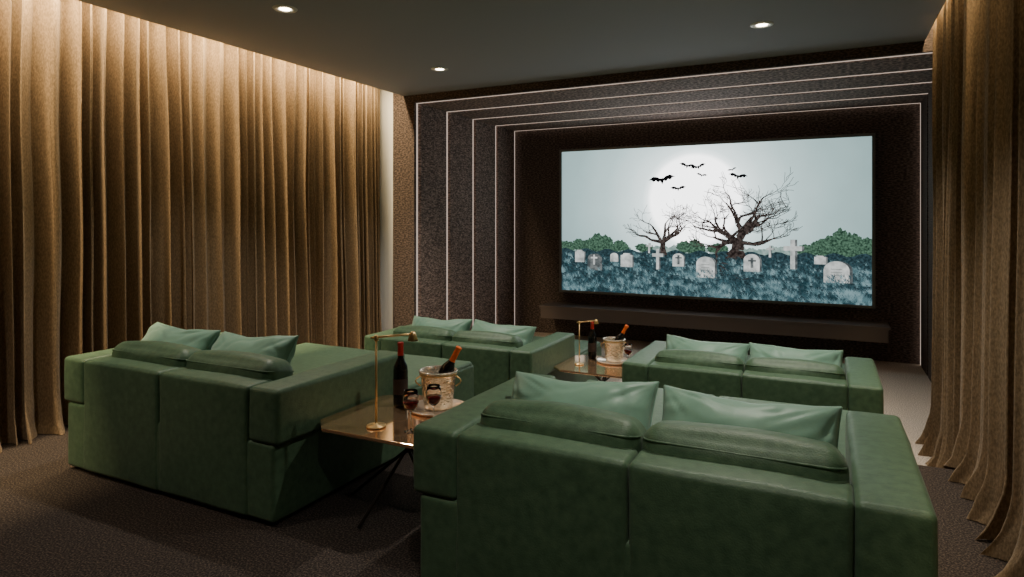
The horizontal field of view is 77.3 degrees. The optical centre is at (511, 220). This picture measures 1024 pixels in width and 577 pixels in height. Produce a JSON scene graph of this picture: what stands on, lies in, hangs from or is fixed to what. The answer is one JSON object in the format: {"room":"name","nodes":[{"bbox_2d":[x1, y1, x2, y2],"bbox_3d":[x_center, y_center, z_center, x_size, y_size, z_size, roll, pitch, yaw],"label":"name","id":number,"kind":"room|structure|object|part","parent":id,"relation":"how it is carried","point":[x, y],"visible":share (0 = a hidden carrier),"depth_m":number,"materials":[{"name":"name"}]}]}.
{"room":"home theater","nodes":[
{"label":"home theater","id":0,"kind":"room"},
{"bbox_2d":[380,89,392,330],"bbox_3d":[-1.762,-0.060,8.662,0.440,3.920,0.050,0,0,26],"label":"wall","id":1,"kind":"structure","parent":0,"point":[386,98],"depth_m":8.60,"materials":[{"name":"white paint"}]},
{"bbox_2d":[393,29,932,327],"bbox_3d":[1.431,0.075,7.054,6.710,3.650,0.050,0,0,26],"label":"wall panel","id":2,"kind":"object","parent":1,"relation":"attached to","point":[404,107],"depth_m":8.38,"materials":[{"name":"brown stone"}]},
{"bbox_2d":[0,332,1007,576],"bbox_3d":[0.031,1.825,4.729,7.150,0.450,11.700,0,0,26],"label":"floor","id":3,"kind":"structure","parent":0,"point":[58,518],"depth_m":3.33,"materials":[{"name":"brown carpet"}]},
{"bbox_2d":[64,332,473,522],"bbox_3d":[-1.594,1.181,4.664,1.919,0.812,2.138,0,0,26],"label":"sofa","id":4,"kind":"object","parent":3,"relation":"on","point":[241,433],"visible":0.96,"depth_m":3.69,"materials":[{"name":"green leather"}]},
{"bbox_3d":[-2.346,1.229,3.970,0.735,0.715,0.211,0,0,26],"label":"backrest","id":5,"kind":"part","parent":4,"relation":"part of","materials":[{"name":"green leather"}]},
{"bbox_3d":[-2.563,1.025,4.599,0.232,0.311,1.130,0,0,26],"label":"arm","id":6,"kind":"part","parent":4,"relation":"part of","materials":[{"name":"green leather"}]},
{"bbox_2d":[112,340,202,366],"bbox_3d":[-2.272,0.967,4.106,0.722,0.382,0.276,0,-10,26],"label":"cushion","id":7,"kind":"object","parent":4,"relation":"on","point":[166,354],"depth_m":4.00,"materials":[{"name":"green leather"}]},
{"bbox_2d":[142,322,220,350],"bbox_3d":[-2.365,0.933,4.413,0.729,0.388,0.343,0,0,32],"label":"throw pillow","id":8,"kind":"object","parent":4,"relation":"on","point":[202,339],"visible":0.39,"depth_m":4.34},
{"bbox_3d":[-1.691,1.229,3.643,0.734,0.715,0.214,0,0,26],"label":"backrest","id":9,"kind":"part","parent":4,"relation":"part of","materials":[{"name":"green leather"}]},
{"bbox_2d":[186,351,292,379],"bbox_3d":[-1.627,0.968,3.786,0.726,0.377,0.273,0,-10,26],"label":"cushion","id":10,"kind":"object","parent":4,"relation":"on","point":[251,366],"depth_m":3.68,"materials":[{"name":"green leather"}]},
{"bbox_2d":[210,331,298,363],"bbox_3d":[-1.708,0.930,4.093,0.728,0.422,0.337,0,0,27],"label":"throw pillow","id":11,"kind":"object","parent":4,"relation":"on","point":[279,347],"visible":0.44,"depth_m":4.01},
{"bbox_3d":[-1.057,1.025,3.852,0.233,0.311,1.132,0,0,26],"label":"arm","id":12,"kind":"part","parent":4,"relation":"part of","materials":[{"name":"green leather"}]},
{"bbox_2d":[290,343,374,373],"bbox_3d":[-1.956,1.168,4.952,0.908,0.092,1.913,0,0,26],"label":"seat cushion","id":13,"kind":"object","parent":4,"relation":"on","point":[307,356],"depth_m":5.40,"materials":[{"name":"green leather"}]},
{"bbox_2d":[320,395,432,528],"bbox_3d":[-0.578,1.349,3.614,0.810,0.498,0.770,0,0,26],"label":"side table","id":14,"kind":"object","parent":3,"relation":"on","point":[352,422],"visible":0.6,"depth_m":3.51,"materials":[{"name":"brown metal"}]},
{"bbox_3d":[-0.670,1.356,3.654,0.554,0.484,0.020,0,0,16],"label":"leg","id":15,"kind":"part","parent":14,"relation":"part of","materials":[{"name":"black metal"}]},
{"bbox_3d":[-0.644,1.356,3.539,0.020,0.484,0.554,0,0,34],"label":"leg","id":16,"kind":"part","parent":14,"relation":"part of","materials":[{"name":"black metal"}]},
{"bbox_2d":[366,331,417,428],"bbox_3d":[-0.642,0.845,3.435,0.273,0.507,0.104,0,0,-11],"label":"table lamp","id":17,"kind":"object","parent":14,"relation":"on","point":[412,337],"visible":1,"depth_m":3.41,"materials":[{"name":"gold metal"}]},
{"bbox_3d":[-0.638,0.614,3.425,0.235,0.031,0.012,0,0,-4],"label":"arm","id":18,"kind":"part","parent":17,"relation":"part of","materials":[{"name":"gold metal"}]},
{"bbox_3d":[-0.532,0.616,3.432,0.058,0.050,0.058,0,0,26],"label":"lamp shade","id":19,"kind":"part","parent":17,"relation":"part of","materials":[{"name":"gold metal"}]},
{"bbox_2d":[393,342,407,406],"bbox_3d":[-0.664,0.910,3.813,0.088,0.378,0.088,0,0,26],"label":"wine bottle","id":20,"kind":"object","parent":14,"relation":"on","point":[400,370],"visible":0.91,"depth_m":3.78,"materials":[{"name":"black glass"}]},
{"bbox_2d":[403,389,418,433],"bbox_3d":[-0.528,0.992,3.344,0.084,0.215,0.084,0,0,26],"label":"wine glass","id":21,"kind":"object","parent":14,"relation":"on","point":[410,396],"visible":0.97,"depth_m":3.32,"materials":[{"name":"clear glass"}]},
{"bbox_3d":[-0.528,1.356,3.527,0.502,0.484,0.249,0,0,26],"label":"leg","id":22,"kind":"part","parent":14,"relation":"part of","materials":[{"name":"black metal"}]},
{"bbox_2d":[426,384,441,416],"bbox_3d":[-0.421,0.992,3.447,0.084,0.215,0.084,0,0,26],"label":"wine glass","id":23,"kind":"object","parent":14,"relation":"on","point":[433,392],"visible":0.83,"depth_m":3.42,"materials":[{"name":"clear glass"}]},
{"bbox_2d":[412,399,463,416],"bbox_3d":[-0.431,1.090,3.742,0.350,0.018,0.350,0,0,26],"label":"serving tray","id":24,"kind":"object","parent":14,"relation":"on","point":[420,410],"visible":0.27,"depth_m":3.68,"materials":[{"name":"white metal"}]},
{"bbox_2d":[415,365,460,410],"bbox_3d":[-0.431,0.978,3.742,0.227,0.222,0.227,0,0,40],"label":"ice bucket","id":25,"kind":"object","parent":24,"relation":"on","point":[428,374],"visible":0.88,"depth_m":3.67,"materials":[{"name":"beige metal"}]},
{"bbox_2d":[437,346,461,373],"bbox_3d":[-0.400,0.898,3.729,0.221,0.346,0.084,0,0,9],"label":"champagne bottle","id":26,"kind":"object","parent":25,"relation":"in","point":[449,366],"visible":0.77,"depth_m":3.70,"materials":[{"name":"black glass"}]},
{"bbox_2d":[364,324,601,395],"bbox_3d":[-0.214,1.481,7.105,1.919,0.812,2.138,0,0,26],"label":"sofa","id":27,"kind":"object","parent":3,"relation":"on","point":[496,358],"visible":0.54,"depth_m":6.16,"materials":[{"name":"green leather"}]},
{"bbox_3d":[-1.184,1.325,7.040,0.232,0.311,1.130,0,0,26],"label":"arm","id":28,"kind":"part","parent":27,"relation":"part of","materials":[{"name":"green leather"}]},
{"bbox_3d":[-0.966,1.529,6.412,0.735,0.715,0.211,0,0,26],"label":"backrest","id":29,"kind":"part","parent":27,"relation":"part of","materials":[{"name":"green leather"}]},
{"bbox_2d":[393,326,455,340],"bbox_3d":[-0.893,1.267,6.547,0.722,0.382,0.276,0,-10,26],"label":"cushion","id":30,"kind":"object","parent":27,"relation":"on","point":[422,332],"depth_m":6.44,"materials":[{"name":"green leather"}]},
{"bbox_2d":[412,316,472,332],"bbox_3d":[-0.792,1.232,6.759,0.719,0.404,0.331,0,0,23],"label":"throw pillow","id":31,"kind":"object","parent":27,"relation":"on","point":[457,325],"visible":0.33,"depth_m":6.71,"materials":[{"name":"green fabric"}]},
{"bbox_3d":[-0.312,1.529,6.084,0.734,0.715,0.214,0,0,26],"label":"backrest","id":32,"kind":"part","parent":27,"relation":"part of","materials":[{"name":"green leather"}]},
{"bbox_2d":[452,331,522,347],"bbox_3d":[-0.247,1.268,6.227,0.726,0.377,0.273,0,-10,26],"label":"cushion","id":33,"kind":"object","parent":27,"relation":"on","point":[471,337],"depth_m":6.13,"materials":[{"name":"green leather"}]},
{"bbox_2d":[471,319,535,344],"bbox_3d":[-0.141,1.233,6.441,0.732,0.408,0.340,0,0,28],"label":"throw pillow","id":34,"kind":"object","parent":27,"relation":"on","point":[525,333],"visible":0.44,"depth_m":6.37,"materials":[{"name":"green fabric"}]},
{"bbox_3d":[0.322,1.325,6.294,0.233,0.311,1.132,0,0,26],"label":"arm","id":35,"kind":"part","parent":27,"relation":"part of","materials":[{"name":"green leather"}]},
{"bbox_2d":[531,336,600,354],"bbox_3d":[0.236,1.470,6.988,0.908,0.094,1.911,0,0,26],"label":"seat cushion","id":36,"kind":"object","parent":27,"relation":"on","point":[583,344],"depth_m":7.44,"materials":[{"name":"green leather"}]},
{"bbox_2d":[554,355,621,381],"bbox_3d":[0.885,1.649,6.237,0.810,0.498,0.770,0,0,26],"label":"side table","id":37,"kind":"object","parent":3,"relation":"on","point":[590,366],"visible":0.4,"depth_m":6.12,"materials":[{"name":"brown glass"}]},
{"bbox_2d":[575,319,598,364],"bbox_3d":[0.729,1.180,6.263,0.235,0.436,0.089,0,0,-11],"label":"table lamp","id":38,"kind":"object","parent":37,"relation":"on","point":[595,320],"visible":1,"depth_m":6.25,"materials":[{"name":"gold metal"}]},
{"bbox_2d":[588,321,596,358],"bbox_3d":[0.818,1.210,6.516,0.088,0.378,0.088,0,0,26],"label":"wine bottle","id":39,"kind":"object","parent":37,"relation":"on","point":[592,340],"visible":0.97,"depth_m":6.48,"materials":[{"name":"black glass"}]},
{"bbox_2d":[596,357,628,364],"bbox_3d":[1.015,1.390,6.362,0.350,0.018,0.350,0,0,26],"label":"serving tray","id":40,"kind":"object","parent":37,"relation":"on","point":[602,360],"visible":0.51,"depth_m":6.33,"materials":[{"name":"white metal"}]},
{"bbox_2d":[600,336,625,361],"bbox_3d":[1.015,1.278,6.362,0.227,0.222,0.227,0,0,40],"label":"ice bucket","id":41,"kind":"object","parent":40,"relation":"on","point":[614,349],"visible":0.8,"depth_m":6.28,"materials":[{"name":"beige metal"}]},
{"bbox_2d":[614,324,628,339],"bbox_3d":[1.046,1.198,6.350,0.221,0.346,0.084,0,0,9],"label":"champagne bottle","id":42,"kind":"object","parent":41,"relation":"in","point":[620,336],"visible":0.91,"depth_m":6.32,"materials":[{"name":"black glass"}]},
{"bbox_2d":[624,343,631,355],"bbox_3d":[1.118,1.292,6.166,0.084,0.215,0.084,0,0,26],"label":"wine glass","id":43,"kind":"object","parent":37,"relation":"on","point":[627,346],"visible":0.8,"depth_m":6.14,"materials":[{"name":"clear glass"}]},
{"bbox_2d":[413,372,937,576],"bbox_3d":[0.883,1.181,3.267,1.919,0.812,2.138,0,0,26],"label":"sofa","id":44,"kind":"object","parent":3,"relation":"on","point":[508,487],"visible":0.93,"depth_m":2.36,"materials":[{"name":"green leather"}]},
{"bbox_3d":[-0.086,1.025,3.202,0.232,0.311,1.130,0,0,26],"label":"arm","id":45,"kind":"part","parent":44,"relation":"part of","materials":[{"name":"green leather"}]},
{"bbox_3d":[0.131,1.229,2.573,0.735,0.715,0.211,0,0,26],"label":"backrest","id":46,"kind":"part","parent":44,"relation":"part of","materials":[{"name":"green leather"}]},
{"bbox_2d":[481,399,646,452],"bbox_3d":[0.205,0.967,2.709,0.722,0.382,0.276,0,-10,26],"label":"cushion","id":47,"kind":"object","parent":44,"relation":"on","point":[550,419],"depth_m":2.62,"materials":[{"name":"green leather"}]},
{"bbox_2d":[511,371,658,430],"bbox_3d":[0.292,0.933,2.926,0.726,0.414,0.337,0,0,24],"label":"throw pillow","id":48,"kind":"object","parent":44,"relation":"on","point":[636,399],"visible":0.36,"depth_m":2.87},
{"bbox_2d":[586,380,713,426],"bbox_3d":[0.522,1.168,3.555,0.908,0.092,1.913,0,0,26],"label":"seat cushion","id":49,"kind":"object","parent":44,"relation":"on","point":[658,407],"depth_m":3.87,"materials":[{"name":"green leather"}]},
{"bbox_3d":[0.786,1.229,2.246,0.734,0.715,0.214,0,0,26],"label":"backrest","id":50,"kind":"part","parent":44,"relation":"part of","materials":[{"name":"green leather"}]},
{"bbox_2d":[642,421,848,482],"bbox_3d":[0.850,0.968,2.389,0.726,0.377,0.273,0,-10,26],"label":"cushion","id":51,"kind":"object","parent":44,"relation":"on","point":[735,447],"depth_m":2.31,"materials":[{"name":"green leather"}]},
{"bbox_2d":[662,385,842,449],"bbox_3d":[0.943,0.933,2.609,0.721,0.389,0.340,0,0,27],"label":"throw pillow","id":52,"kind":"object","parent":44,"relation":"on","point":[816,423],"visible":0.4,"depth_m":2.56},
{"bbox_2d":[719,395,848,460],"bbox_3d":[1.333,1.170,3.150,0.908,0.094,1.911,0,0,26],"label":"pillow","id":53,"kind":"object","parent":44,"relation":"on","point":[842,432],"depth_m":3.62,"materials":[{"name":"green leather"}]},
{"bbox_3d":[1.420,1.025,2.455,0.233,0.311,1.132,0,0,26],"label":"arm","id":54,"kind":"part","parent":44,"relation":"part of","materials":[{"name":"green leather"}]},
{"bbox_2d":[622,341,883,413],"bbox_3d":[2.231,1.481,5.869,1.919,0.812,2.138,0,0,26],"label":"sofa","id":55,"kind":"object","parent":3,"relation":"on","point":[855,386],"visible":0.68,"depth_m":4.95,"materials":[{"name":"green leather"}]},
{"bbox_3d":[1.262,1.325,5.804,0.232,0.311,1.130,0,0,26],"label":"arm","id":56,"kind":"part","parent":55,"relation":"part of","materials":[{"name":"green leather"}]},
{"bbox_3d":[1.479,1.529,5.175,0.735,0.715,0.211,0,0,26],"label":"backrest","id":57,"kind":"part","parent":55,"relation":"part of","materials":[{"name":"green leather"}]},
{"bbox_2d":[655,349,744,371],"bbox_3d":[1.552,1.267,5.311,0.722,0.382,0.276,0,-10,26],"label":"cushion","id":58,"kind":"object","parent":55,"relation":"on","point":[701,358],"depth_m":5.23,"materials":[{"name":"green leather"}]},
{"bbox_2d":[666,334,748,363],"bbox_3d":[1.649,1.232,5.521,0.731,0.414,0.338,0,0,29],"label":"throw pillow","id":59,"kind":"object","parent":55,"relation":"on","point":[741,350],"visible":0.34,"depth_m":5.48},
{"bbox_3d":[2.133,1.529,4.848,0.734,0.715,0.214,0,0,26],"label":"backrest","id":60,"kind":"part","parent":55,"relation":"part of","materials":[{"name":"green leather"}]},
{"bbox_2d":[744,358,845,379],"bbox_3d":[2.198,1.268,4.991,0.726,0.377,0.273,0,-10,26],"label":"cushion","id":61,"kind":"object","parent":55,"relation":"on","point":[795,367],"depth_m":4.91,"materials":[{"name":"green leather"}]},
{"bbox_2d":[749,342,842,367],"bbox_3d":[2.299,1.233,5.204,0.726,0.394,0.335,0,0,23],"label":"throw pillow","id":62,"kind":"object","parent":55,"relation":"on","point":[835,357],"visible":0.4,"depth_m":5.18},
{"bbox_3d":[2.768,1.325,5.058,0.233,0.311,1.132,0,0,26],"label":"arm","id":63,"kind":"part","parent":55,"relation":"part of","materials":[{"name":"green leather"}]},
{"bbox_2d":[78,0,945,95],"bbox_3d":[-0.723,-1.690,3.334,5.820,0.080,8.530,0,0,26],"label":"ceiling","id":64,"kind":"structure","parent":0,"point":[393,46],"depth_m":5.60,"materials":[{"name":"grey paint"}]},
{"bbox_2d":[0,0,381,452],"bbox_3d":[-3.104,-0.002,5.576,0.440,3.796,6.428,0,0,26],"label":"curtain","id":65,"kind":"object","parent":64,"relation":"hanging from","point":[151,173],"visible":0.81,"depth_m":5.64,"materials":[{"name":"beige fabric"}]},
{"bbox_2d":[272,5,297,12],"bbox_3d":[-1.763,-1.646,4.972,0.188,0.008,0.188,0,0,26],"label":"recessed light","id":66,"kind":"object","parent":64,"relation":"in","point":[282,8],"visible":1,"depth_m":4.96,"materials":[{"name":"white"}]},
{"bbox_3d":[-1.763,-1.645,4.972,0.090,0.003,0.090,0,0,26],"label":"bulb","id":67,"kind":"part","parent":66,"relation":"part of","materials":[{"name":"white glass"}]},
{"bbox_2d":[431,67,447,70],"bbox_3d":[-0.785,-1.646,6.943,0.188,0.008,0.188,0,0,26],"label":"recessed light","id":68,"kind":"object","parent":64,"relation":"in","point":[433,68],"visible":1,"depth_m":6.94,"materials":[{"name":"white"}]},
{"bbox_2d":[750,21,773,28],"bbox_3d":[2.100,-1.646,5.377,0.188,0.008,0.188,0,0,26],"label":"recessed light","id":69,"kind":"object","parent":64,"relation":"in","point":[763,24],"visible":1,"depth_m":5.36,"materials":[{"name":"white"}]},
{"bbox_2d":[915,0,1023,576],"bbox_3d":[2.403,-0.002,3.099,0.367,3.796,5.277,0,0,26],"label":"curtain","id":70,"kind":"object","parent":64,"relation":"hanging from","point":[974,428],"visible":0.99,"depth_m":3.68,"materials":[{"name":"brown fabric"}]},
{"bbox_2d":[514,103,919,363],"bbox_3d":[2.610,-0.060,9.925,7.150,3.920,0.100,0,0,26],"label":"wall","id":71,"kind":"structure","parent":0,"point":[896,128],"depth_m":9.38,"materials":[{"name":"dark brown fabric"}]},
{"bbox_2d":[496,94,927,375],"bbox_3d":[2.567,0.150,9.444,6.040,3.500,0.600,0,0,26],"label":"trim","id":72,"kind":"structure","parent":71,"relation":"attached to","point":[504,134],"depth_m":10.07,"materials":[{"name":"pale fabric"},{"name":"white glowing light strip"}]},
{"bbox_2d":[539,302,890,342],"bbox_3d":[2.754,1.468,9.506,4.920,0.205,0.519,0,0,26],"label":"shelf","id":73,"kind":"object","parent":71,"relation":"attached to","point":[825,328],"visible":1,"depth_m":9.15,"materials":[{"name":"brown paint"}]},
{"bbox_2d":[559,133,874,308],"bbox_3d":[2.861,-0.003,9.671,4.575,2.365,0.128,0,0,26],"label":"projection screen","id":74,"kind":"object","parent":71,"relation":"attached to","point":[790,220],"visible":1,"depth_m":9.49,"materials":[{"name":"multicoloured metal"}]},
{"bbox_3d":[2.078,-1.810,8.458,6.040,0.420,3.000,0,0,26],"label":"ceiling","id":75,"kind":"structure","parent":0,"visible":0},
{"bbox_2d":[416,52,932,315],"bbox_3d":[1.424,0.150,7.142,6.040,3.500,0.032,0,0,26],"label":"led strip","id":76,"kind":"object","parent":75,"relation":"attached to","point":[929,52],"visible":0.32,"depth_m":8.19,"materials":[{"name":"white plastic"}]},
{"bbox_2d":[418,53,932,319],"bbox_3d":[1.588,0.150,7.473,6.040,3.500,0.640,0,0,26],"label":"wall panel","id":77,"kind":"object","parent":75,"relation":"attached to","point":[431,116],"depth_m":8.51,"materials":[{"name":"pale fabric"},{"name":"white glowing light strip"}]},
{"bbox_2d":[446,68,931,319],"bbox_3d":[1.753,0.150,7.804,6.040,3.500,0.032,0,0,26],"label":"led strip","id":78,"kind":"object","parent":75,"relation":"attached to","point":[931,68],"visible":0.32,"depth_m":9.12,"materials":[{"name":"white plastic"}]},
{"bbox_2d":[447,69,931,330],"bbox_3d":[1.917,0.150,8.136,6.040,3.500,0.640,0,0,26],"label":"wall panel","id":79,"kind":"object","parent":75,"relation":"attached to","point":[460,123],"depth_m":9.18,"materials":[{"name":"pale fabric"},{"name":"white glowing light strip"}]},
{"bbox_2d":[473,82,931,323],"bbox_3d":[2.082,0.150,8.467,6.040,3.500,0.032,0,0,26],"label":"led strip","id":80,"kind":"object","parent":75,"relation":"attached to","point":[923,82],"visible":0.32,"depth_m":9.25,"materials":[{"name":"white plastic"}]},
{"bbox_2d":[474,83,932,380],"bbox_3d":[2.247,0.150,8.799,6.040,3.500,0.640,0,0,26],"label":"trim","id":81,"kind":"structure","parent":75,"relation":"attached to","point":[484,129],"depth_m":9.58,"materials":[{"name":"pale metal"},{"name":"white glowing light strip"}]},
{"bbox_2d":[495,93,927,323],"bbox_3d":[2.411,0.150,9.130,6.040,3.500,0.032,0,0,26],"label":"led strip","id":82,"kind":"object","parent":75,"relation":"attached to","point":[925,93],"visible":0.32,"depth_m":10.30,"materials":[{"name":"white plastic"}]},
{"bbox_2d":[514,103,920,364],"bbox_3d":[2.722,0.150,9.757,6.040,3.500,0.032,0,0,26],"label":"led strip","id":83,"kind":"object","parent":75,"relation":"attached to","point":[911,103],"visible":0.33,"depth_m":9.00,"materials":[{"name":"white plastic"}]}
]}

